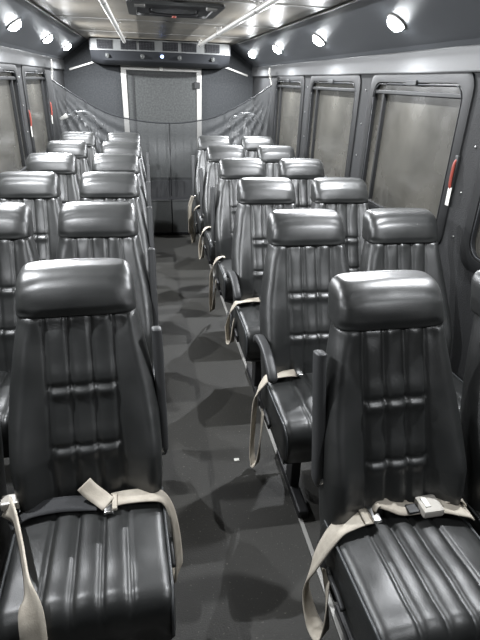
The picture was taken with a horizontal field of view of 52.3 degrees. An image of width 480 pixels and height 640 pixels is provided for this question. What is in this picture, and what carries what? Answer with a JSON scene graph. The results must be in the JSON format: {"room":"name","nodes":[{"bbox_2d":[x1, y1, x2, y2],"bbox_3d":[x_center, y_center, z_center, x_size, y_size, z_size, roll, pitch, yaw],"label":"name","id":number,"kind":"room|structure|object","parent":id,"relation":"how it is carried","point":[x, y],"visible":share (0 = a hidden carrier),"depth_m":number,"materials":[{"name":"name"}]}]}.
{"room":"vehicle interior","nodes":[
{"label":"vehicle interior","id":0,"kind":"room"},
{"bbox_2d":[15,64,64,153],"bbox_3d":[-1.390,-0.553,2.342,0.060,2.000,8.100,-3,26,-10],"label":"wall","id":1,"kind":"structure","parent":0,"point":[58,75],"depth_m":4.85,"materials":[{"name":"grey plastic"}]},
{"bbox_2d":[6,18,20,30],"bbox_3d":[-1.366,-1.784,2.950,0.090,0.072,0.108,-3,26,-10],"label":"ceiling lamp","id":2,"kind":"object","parent":1,"relation":"attached to","point":[14,25],"visible":1,"depth_m":2.93,"materials":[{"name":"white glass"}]},
{"bbox_2d":[0,63,29,172],"bbox_3d":[-1.555,-1.295,3.245,0.050,0.770,1.040,-3,26,-10],"label":"window","id":3,"kind":"structure","parent":1,"relation":"in","point":[14,146],"depth_m":3.44,"materials":[{"name":"grey glass"}]},
{"bbox_2d":[26,107,32,136],"bbox_3d":[-1.658,-1.563,3.863,0.025,0.215,0.024,-3,26,-10],"label":"handle","id":4,"kind":"object","parent":1,"relation":"in","point":[27,108],"depth_m":3.85,"materials":[{"name":"red plastic"}]},
{"bbox_2d":[0,45,64,69],"bbox_3d":[-1.330,-1.170,2.049,0.020,0.099,8.100,-3,26,-10],"label":"trim","id":5,"kind":"structure","parent":1,"relation":"attached to","point":[7,55],"depth_m":3.84,"materials":[{"name":"grey plastic"}]},
{"bbox_2d":[21,65,53,152],"bbox_3d":[-1.760,-1.810,4.287,0.050,0.770,1.000,-3,26,-10],"label":"window","id":6,"kind":"structure","parent":1,"relation":"in","point":[34,79],"depth_m":4.31,"materials":[{"name":"grey glass"}]},
{"bbox_2d":[0,0,86,59],"bbox_3d":[-1.202,-1.330,1.967,0.340,0.265,8.150,-3,26,-10],"label":"trim","id":7,"kind":"structure","parent":1,"relation":"attached to","point":[36,25],"depth_m":3.48,"materials":[{"name":"grey plastic"}]},
{"bbox_2d":[42,33,52,42],"bbox_3d":[-1.564,-2.284,3.961,0.090,0.072,0.108,-3,26,-10],"label":"ceiling lamp","id":8,"kind":"object","parent":1,"relation":"attached to","point":[48,38],"visible":1,"depth_m":3.94,"materials":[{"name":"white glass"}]},
{"bbox_2d":[49,100,52,123],"bbox_3d":[-1.832,-2.020,4.741,0.025,0.215,0.024,-3,26,-10],"label":"handle","id":9,"kind":"object","parent":1,"relation":"in","point":[49,100],"depth_m":4.74,"materials":[{"name":"red plastic"}]},
{"bbox_2d":[62,43,70,49],"bbox_3d":[-1.761,-2.779,4.963,0.090,0.072,0.108,-3,26,-10],"label":"ceiling lamp","id":10,"kind":"object","parent":1,"relation":"attached to","point":[68,46],"visible":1,"depth_m":4.94,"materials":[{"name":"white glass"}]},
{"bbox_2d":[63,40,252,118],"bbox_3d":[-0.966,-2.390,6.138,2.360,2.000,0.060,-3,26,-10],"label":"wall","id":11,"kind":"structure","parent":0,"point":[100,85],"depth_m":5.88,"materials":[{"name":"fabric"}]},
{"bbox_2d":[69,61,92,69],"bbox_3d":[-1.793,-2.953,5.650,0.364,0.129,0.024,-3,26,-10],"label":"trim","id":12,"kind":"structure","parent":11,"relation":"attached to","point":[91,62],"depth_m":5.64,"materials":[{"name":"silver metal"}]},
{"bbox_2d":[120,65,201,122],"bbox_3d":[-0.949,-2.428,6.058,0.950,1.300,0.055,-3,26,-10],"label":"door","id":13,"kind":"structure","parent":11,"relation":"in","point":[154,94],"depth_m":5.91,"materials":[{"name":"silver metal"}]},
{"bbox_2d":[226,67,247,76],"bbox_3d":[-0.081,-3.038,5.944,0.364,0.129,0.024,-3,26,-10],"label":"trim","id":14,"kind":"structure","parent":11,"relation":"attached to","point":[228,68],"depth_m":5.95,"materials":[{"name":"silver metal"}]},
{"bbox_2d":[0,233,339,639],"bbox_3d":[-0.290,0.316,2.987,2.360,0.060,8.220,-3,26,-10],"label":"floor","id":15,"kind":"structure","parent":0,"point":[243,573],"depth_m":2.09,"materials":[{"name":"carpet"}]},
{"bbox_2d":[0,423,12,580],"bbox_3d":[-0.873,0.478,1.296,0.416,1.094,0.699,-3,26,-10],"label":"seat","id":16,"kind":"object","parent":15,"relation":"on","point":[6,536],"visible":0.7,"depth_m":1.41,"materials":[{"name":"black leather"}]},
{"bbox_2d":[0,512,11,572],"bbox_3d":[-0.852,0.674,1.236,0.412,0.165,0.400,-3,26,-10],"label":"seat cushion","id":17,"kind":"object","parent":16,"relation":"on","point":[5,531],"depth_m":1.40,"materials":[{"name":"black leather"}]},
{"bbox_2d":[0,202,39,513],"bbox_3d":[-0.993,0.146,1.969,0.416,1.094,0.699,-3,26,-10],"label":"seat","id":18,"kind":"object","parent":15,"relation":"on","point":[18,248],"visible":0.38,"depth_m":1.98,"materials":[{"name":"black leather"}]},
{"bbox_2d":[0,371,10,456],"bbox_3d":[-0.973,0.342,1.909,0.412,0.165,0.400,-3,26,-10],"label":"seat cushion","id":19,"kind":"object","parent":18,"relation":"on","point":[5,376],"depth_m":1.79,"materials":[{"name":"black leather"}]},
{"bbox_2d":[0,171,61,260],"bbox_3d":[-1.125,-0.186,2.640,0.416,1.094,0.699,-3,26,-10],"label":"seat","id":20,"kind":"object","parent":15,"relation":"on","point":[40,190],"visible":0.26,"depth_m":2.65,"materials":[{"name":"black leather"}]},
{"bbox_2d":[26,153,79,204],"bbox_3d":[-1.256,-0.517,3.311,0.416,1.094,0.699,-3,26,-9],"label":"seat","id":21,"kind":"object","parent":15,"relation":"on","point":[64,165],"visible":0.22,"depth_m":3.31,"materials":[{"name":"black leather"}]},
{"bbox_2d":[46,140,91,181],"bbox_3d":[-1.388,-0.849,3.982,0.416,1.094,0.699,-3,26,-9],"label":"seat","id":22,"kind":"object","parent":15,"relation":"on","point":[79,149],"visible":0.11,"depth_m":3.97,"materials":[{"name":"black leather"}]},
{"bbox_2d":[60,131,97,169],"bbox_3d":[-1.520,-1.181,4.653,0.416,1.094,0.699,-3,26,-9],"label":"seat","id":23,"kind":"object","parent":15,"relation":"on","point":[89,138],"visible":0.1,"depth_m":4.64,"materials":[{"name":"black leather"}]},
{"bbox_2d":[0,258,182,639],"bbox_3d":[-0.420,0.457,1.372,0.487,1.094,0.710,-5,27,-14],"label":"seat","id":24,"kind":"object","parent":15,"relation":"on","point":[93,555],"visible":1,"depth_m":1.35,"materials":[{"name":"black leather"}]},
{"bbox_2d":[0,502,175,639],"bbox_3d":[-0.397,0.652,1.315,0.412,0.165,0.400,-4,27,-12],"label":"seat cushion","id":25,"kind":"object","parent":24,"relation":"on","point":[103,571],"depth_m":1.21,"materials":[{"name":"black leather"}]},
{"bbox_2d":[56,201,158,378],"bbox_3d":[-0.558,0.124,2.044,0.439,1.094,0.699,-3,26,-9],"label":"seat","id":26,"kind":"object","parent":15,"relation":"on","point":[86,229],"visible":0.24,"depth_m":2.04,"materials":[{"name":"black leather"}]},
{"bbox_2d":[79,171,153,281],"bbox_3d":[-0.690,-0.207,2.715,0.439,1.094,0.699,-3,26,-10],"label":"seat","id":27,"kind":"object","parent":15,"relation":"on","point":[96,185],"visible":0.2,"depth_m":2.70,"materials":[{"name":"black leather"}]},
{"bbox_2d":[92,153,151,229],"bbox_3d":[-0.822,-0.539,3.386,0.439,1.094,0.699,-3,26,-10],"label":"seat","id":28,"kind":"object","parent":15,"relation":"on","point":[125,162],"visible":0.2,"depth_m":3.37,"materials":[{"name":"black leather"}]},
{"bbox_2d":[101,141,150,200],"bbox_3d":[-0.954,-0.871,4.057,0.439,1.094,0.699,-3,26,-9],"label":"seat","id":29,"kind":"object","parent":15,"relation":"on","point":[130,147],"visible":0.12,"depth_m":4.04,"materials":[{"name":"black leather"}]},
{"bbox_2d":[107,132,148,180],"bbox_3d":[-1.085,-1.202,4.728,0.439,1.094,0.699,-3,26,-10],"label":"seat","id":30,"kind":"object","parent":15,"relation":"on","point":[112,136],"visible":0.09,"depth_m":4.71,"materials":[{"name":"black leather"}]},
{"bbox_2d":[151,197,198,234],"bbox_3d":[-0.877,-1.380,5.916,2.230,0.386,1.155,-3,26,-10],"label":"box","id":31,"kind":"object","parent":15,"relation":"on","point":[170,214],"visible":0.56,"depth_m":5.42,"materials":[{"name":"black"}]},
{"bbox_2d":[188,135,230,263],"bbox_3d":[-0.258,-1.163,4.706,0.496,1.094,0.699,-3,26,-9],"label":"seat","id":32,"kind":"object","parent":15,"relation":"on","point":[204,141],"visible":0.4,"depth_m":4.69,"materials":[{"name":"black leather"}]},
{"bbox_2d":[196,209,203,232],"bbox_3d":[-0.200,-0.969,4.652,0.412,0.165,0.400,-3,26,-9],"label":"seat cushion","id":33,"kind":"object","parent":32,"relation":"on","point":[199,221],"depth_m":4.48,"materials":[{"name":"black leather"}]},
{"bbox_2d":[198,145,244,294],"bbox_3d":[-0.113,-0.832,4.037,0.468,1.094,0.699,-3,26,-10],"label":"seat","id":34,"kind":"object","parent":15,"relation":"on","point":[214,153],"visible":0.28,"depth_m":4.01,"materials":[{"name":"black leather"}]},
{"bbox_2d":[204,230,215,259],"bbox_3d":[-0.067,-0.637,3.982,0.412,0.165,0.400,-3,26,-10],"label":"seat cushion","id":35,"kind":"object","parent":34,"relation":"on","point":[209,248],"depth_m":3.84,"materials":[{"name":"black leather"}]},
{"bbox_2d":[209,158,265,338],"bbox_3d":[0.019,-0.501,3.366,0.468,1.094,0.699,-3,26,-10],"label":"seat","id":36,"kind":"object","parent":15,"relation":"on","point":[230,170],"visible":0.43,"depth_m":3.35,"materials":[{"name":"black leather"}]},
{"bbox_2d":[216,259,232,298],"bbox_3d":[0.065,-0.306,3.311,0.412,0.165,0.400,-3,26,-10],"label":"seat cushion","id":37,"kind":"object","parent":36,"relation":"on","point":[222,265],"depth_m":3.20,"materials":[{"name":"black leather"}]},
{"bbox_2d":[241,136,273,157],"bbox_3d":[0.204,-1.186,4.785,0.416,1.094,0.699,-3,26,-10],"label":"seat","id":38,"kind":"object","parent":15,"relation":"on","point":[250,144],"visible":0.12,"depth_m":4.76,"materials":[{"name":"black leather"}]},
{"bbox_2d":[225,177,295,405],"bbox_3d":[0.150,-0.169,2.695,0.470,1.094,0.699,-3,26,-10],"label":"seat","id":39,"kind":"object","parent":15,"relation":"on","point":[257,197],"visible":0.53,"depth_m":2.68,"materials":[{"name":"black leather"}]},
{"bbox_2d":[233,302,260,358],"bbox_3d":[0.196,0.026,2.639,0.412,0.165,0.400,-3,26,-10],"label":"seat cushion","id":40,"kind":"object","parent":39,"relation":"on","point":[246,315],"depth_m":2.53,"materials":[{"name":"black leather"}]},
{"bbox_2d":[199,234,344,639],"bbox_3d":[0.135,0.529,2.503,0.016,0.007,6.870,-3,26,-10],"label":"trim","id":41,"kind":"structure","parent":15,"relation":"on","point":[330,603],"depth_m":1.86,"materials":[{"name":"silver metal"}]},
{"bbox_2d":[257,145,294,176],"bbox_3d":[0.336,-0.855,4.114,0.416,1.094,0.699,-3,26,-10],"label":"seat","id":42,"kind":"object","parent":15,"relation":"on","point":[270,155],"visible":0.16,"depth_m":4.09,"materials":[{"name":"black leather"}]},
{"bbox_2d":[249,209,349,518],"bbox_3d":[0.283,0.163,2.024,0.468,1.094,0.699,-3,26,-10],"label":"seat","id":43,"kind":"object","parent":15,"relation":"on","point":[306,249],"visible":0.63,"depth_m":2.02,"materials":[{"name":"black leather"}]},
{"bbox_2d":[261,373,312,462],"bbox_3d":[0.328,0.358,1.968,0.412,0.165,0.400,-3,26,-10],"label":"seat cushion","id":44,"kind":"object","parent":43,"relation":"on","point":[286,404],"depth_m":1.86,"materials":[{"name":"black leather"}]},
{"bbox_2d":[278,158,324,208],"bbox_3d":[0.468,-0.523,3.443,0.416,1.094,0.699,-3,26,-10],"label":"seat","id":45,"kind":"object","parent":15,"relation":"on","point":[301,171],"visible":0.17,"depth_m":3.43,"materials":[{"name":"black leather"}]},
{"bbox_2d":[310,177,368,271],"bbox_3d":[0.600,-0.191,2.772,0.416,1.094,0.699,-3,26,-9],"label":"seat","id":46,"kind":"object","parent":15,"relation":"on","point":[347,196],"visible":0.23,"depth_m":2.77,"materials":[{"name":"black leather"}]},
{"bbox_2d":[302,270,479,639],"bbox_3d":[0.429,0.494,1.355,0.485,1.094,0.699,-3,27,-11],"label":"seat","id":47,"kind":"object","parent":15,"relation":"on","point":[396,553],"visible":1,"depth_m":1.34,"materials":[{"name":"black leather"}]},
{"bbox_2d":[319,513,479,639],"bbox_3d":[0.476,0.688,1.300,0.412,0.165,0.400,-3,27,-11],"label":"seat cushion","id":48,"kind":"object","parent":47,"relation":"on","point":[403,576],"depth_m":1.24,"materials":[{"name":"black leather"}]},
{"bbox_2d":[359,208,462,413],"bbox_3d":[0.732,0.140,2.102,0.416,1.094,0.699,-3,26,-10],"label":"seat","id":49,"kind":"object","parent":15,"relation":"on","point":[394,238],"visible":0.3,"depth_m":2.09,"materials":[{"name":"black leather"}]},
{"bbox_2d":[452,374,462,413],"bbox_3d":[0.752,0.337,2.041,0.412,0.165,0.400,-3,26,-10],"label":"seat cushion","id":50,"kind":"object","parent":49,"relation":"on","point":[458,383],"depth_m":2.01,"materials":[{"name":"black leather"}]},
{"bbox_2d":[460,270,479,535],"bbox_3d":[0.893,0.470,1.436,0.416,1.094,0.699,-3,26,-10],"label":"seat","id":51,"kind":"object","parent":15,"relation":"on","point":[470,398],"visible":0.73,"depth_m":1.44,"materials":[{"name":"black leather"}]},
{"bbox_2d":[462,504,479,535],"bbox_3d":[0.914,0.667,1.376,0.412,0.165,0.400,-3,26,-10],"label":"seat cushion","id":52,"kind":"object","parent":51,"relation":"on","point":[474,509],"depth_m":1.44,"materials":[{"name":"black leather"}]},
{"bbox_2d":[30,0,349,45],"bbox_3d":[-0.228,-1.486,2.109,1.720,0.050,8.200,-3,26,-10],"label":"ceiling","id":53,"kind":"structure","parent":0,"point":[273,16],"depth_m":3.43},
{"bbox_2d":[25,0,81,36],"bbox_3d":[-0.985,-1.283,1.715,0.014,0.014,7.490,-3,26,-10],"label":"trim","id":54,"kind":"structure","parent":53,"relation":"attached to","point":[28,1],"depth_m":3.36,"materials":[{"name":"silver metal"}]},
{"bbox_2d":[99,0,125,43],"bbox_3d":[-0.626,-1.460,2.157,0.056,0.060,6.500,-3,26,-10],"label":"grab rail","id":55,"kind":"object","parent":53,"relation":"attached to","point":[103,3],"visible":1,"depth_m":3.00,"materials":[{"name":"silver metal"}]},
{"bbox_2d":[89,37,229,68],"bbox_3d":[-0.885,-2.988,5.494,1.520,0.253,0.564,-3,26,-10],"label":"air conditioner","id":56,"kind":"object","parent":53,"relation":"attached to","point":[105,51],"visible":0.98,"depth_m":5.30,"materials":[{"name":"black plastic"}]},
{"bbox_2d":[96,39,112,48],"bbox_3d":[-1.436,-2.924,5.179,0.164,0.084,0.008,2,26,1],"label":"grille","id":57,"kind":"object","parent":56,"relation":"attached to","point":[100,43],"depth_m":5.18,"materials":[{"name":"black plastic"}]},
{"bbox_2d":[120,40,136,49],"bbox_3d":[-1.183,-2.918,5.185,0.164,0.084,0.008,0,26,-4],"label":"grille","id":58,"kind":"object","parent":56,"relation":"attached to","point":[130,44],"depth_m":5.18,"materials":[{"name":"black plastic"}]},
{"bbox_2d":[139,41,154,50],"bbox_3d":[-0.994,-2.920,5.202,0.164,0.084,0.008,-1,26,-7],"label":"grille","id":59,"kind":"object","parent":56,"relation":"attached to","point":[143,45],"depth_m":5.20,"materials":[{"name":"black plastic"}]},
{"bbox_2d":[162,42,177,51],"bbox_3d":[-0.747,-2.931,5.242,0.164,0.084,0.008,-4,27,-11],"label":"grille","id":60,"kind":"object","parent":56,"relation":"attached to","point":[166,46],"depth_m":5.24,"materials":[{"name":"black plastic"}]},
{"bbox_2d":[181,43,196,52],"bbox_3d":[-0.553,-2.946,5.287,0.164,0.084,0.008,-5,27,-15],"label":"grille","id":61,"kind":"object","parent":56,"relation":"attached to","point":[185,47],"depth_m":5.29,"materials":[{"name":"black plastic"}]},
{"bbox_2d":[205,44,219,53],"bbox_3d":[-0.303,-2.975,5.365,0.164,0.084,0.008,-8,28,-19],"label":"grille","id":62,"kind":"object","parent":56,"relation":"attached to","point":[209,48],"depth_m":5.36,"materials":[{"name":"black"}]},
{"bbox_2d":[126,0,224,18],"bbox_3d":[-0.396,-1.834,2.923,0.540,0.045,0.660,-3,26,-10],"label":"roof hatch","id":63,"kind":"object","parent":53,"relation":"attached to","point":[159,8],"visible":1,"depth_m":2.86,"materials":[{"name":"grey plastic"}]},
{"bbox_2d":[53,0,328,38],"bbox_3d":[-0.311,-1.668,2.540,1.620,0.004,4.574,-3,26,-10],"label":"trim","id":64,"kind":"structure","parent":53,"relation":"attached to","point":[193,0],"depth_m":3.51,"materials":[{"name":"silver metal"}]},
{"bbox_2d":[197,0,280,46],"bbox_3d":[0.132,-1.498,2.287,0.056,0.060,6.500,-3,26,-10],"label":"grab rail","id":65,"kind":"object","parent":53,"relation":"attached to","point":[266,4],"visible":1,"depth_m":2.77,"materials":[{"name":"silver metal"}]},
{"bbox_2d":[238,0,359,43],"bbox_3d":[0.633,-1.363,1.993,0.014,0.014,7.490,-3,26,-10],"label":"trim","id":66,"kind":"structure","parent":53,"relation":"attached to","point":[351,1],"depth_m":3.02,"materials":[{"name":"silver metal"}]},
{"bbox_2d":[252,72,479,380],"bbox_3d":[0.874,-0.666,2.731,0.060,2.000,8.100,-3,26,-10],"label":"wall","id":67,"kind":"structure","parent":0,"point":[457,278],"depth_m":2.17,"materials":[{"name":"grey plastic"}]},
{"bbox_2d":[50,59,271,197],"bbox_3d":[-0.754,-1.932,5.081,2.173,1.305,0.062,-3,26,-10],"label":"net","id":68,"kind":"object","parent":67,"relation":"hanging from","point":[170,147],"visible":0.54,"depth_m":5.11,"materials":[{"name":"grey fabric"}]},
{"bbox_2d":[248,51,255,57],"bbox_3d":[0.135,-2.873,5.289,0.090,0.072,0.108,-3,26,-10],"label":"ceiling lamp","id":69,"kind":"object","parent":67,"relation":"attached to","point":[250,53],"visible":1,"depth_m":5.26,"materials":[{"name":"white glass"}]},
{"bbox_2d":[273,44,282,53],"bbox_3d":[0.332,-2.378,4.287,0.090,0.072,0.108,-3,26,-10],"label":"ceiling lamp","id":70,"kind":"object","parent":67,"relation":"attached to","point":[276,48],"visible":1,"depth_m":4.26,"materials":[{"name":"white glass"}]},
{"bbox_2d":[272,75,304,157],"bbox_3d":[0.451,-1.919,4.667,0.050,0.770,1.000,-3,26,-10],"label":"window","id":71,"kind":"structure","parent":67,"relation":"in","point":[289,90],"depth_m":4.64,"materials":[{"name":"grey glass"}]},
{"bbox_2d":[313,33,325,45],"bbox_3d":[0.530,-1.879,3.276,0.090,0.072,0.108,-3,26,-10],"label":"ceiling lamp","id":72,"kind":"object","parent":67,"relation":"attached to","point":[317,39],"visible":1,"depth_m":3.25,"materials":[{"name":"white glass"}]},
{"bbox_2d":[304,74,360,176],"bbox_3d":[0.656,-1.404,3.626,0.050,0.770,1.040,-3,26,-10],"label":"window","id":73,"kind":"structure","parent":67,"relation":"in","point":[333,101],"depth_m":3.56,"materials":[{"name":"grey glass"}]},
{"bbox_2d":[230,0,479,66],"bbox_3d":[0.748,-1.427,2.302,0.340,0.265,8.150,-3,26,-10],"label":"overhead panel","id":74,"kind":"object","parent":67,"relation":"attached to","point":[359,28],"depth_m":2.55,"materials":[{"name":"grey plastic"}]},
{"bbox_2d":[252,44,479,75],"bbox_3d":[0.856,-1.279,2.424,0.020,0.099,8.100,-3,26,-10],"label":"trim","id":75,"kind":"structure","parent":67,"relation":"attached to","point":[466,58],"depth_m":2.58,"materials":[{"name":"grey plastic"}]},
{"bbox_2d":[387,13,405,31],"bbox_3d":[0.728,-1.381,2.269,0.090,0.072,0.108,-3,26,-10],"label":"ceiling lamp","id":76,"kind":"object","parent":67,"relation":"attached to","point":[395,23],"visible":1,"depth_m":2.24,"materials":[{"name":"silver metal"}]},
{"bbox_2d":[359,72,475,244],"bbox_3d":[0.863,-0.885,2.575,0.050,0.770,1.020,-3,26,-10],"label":"window","id":77,"kind":"structure","parent":67,"relation":"in","point":[416,125],"depth_m":2.48,"materials":[{"name":"grey glass"}]},
{"bbox_2d":[445,155,460,205],"bbox_3d":[0.933,-0.612,2.152,0.025,0.215,0.024,-3,26,-10],"label":"handle","id":78,"kind":"object","parent":67,"relation":"in","point":[455,166],"depth_m":2.14,"materials":[{"name":"red plastic"}]},
{"bbox_2d":[460,164,479,273],"bbox_3d":[1.066,-0.372,1.538,0.050,0.770,1.030,-3,26,-10],"label":"window","id":79,"kind":"structure","parent":67,"relation":"in","point":[470,243],"depth_m":2.04,"materials":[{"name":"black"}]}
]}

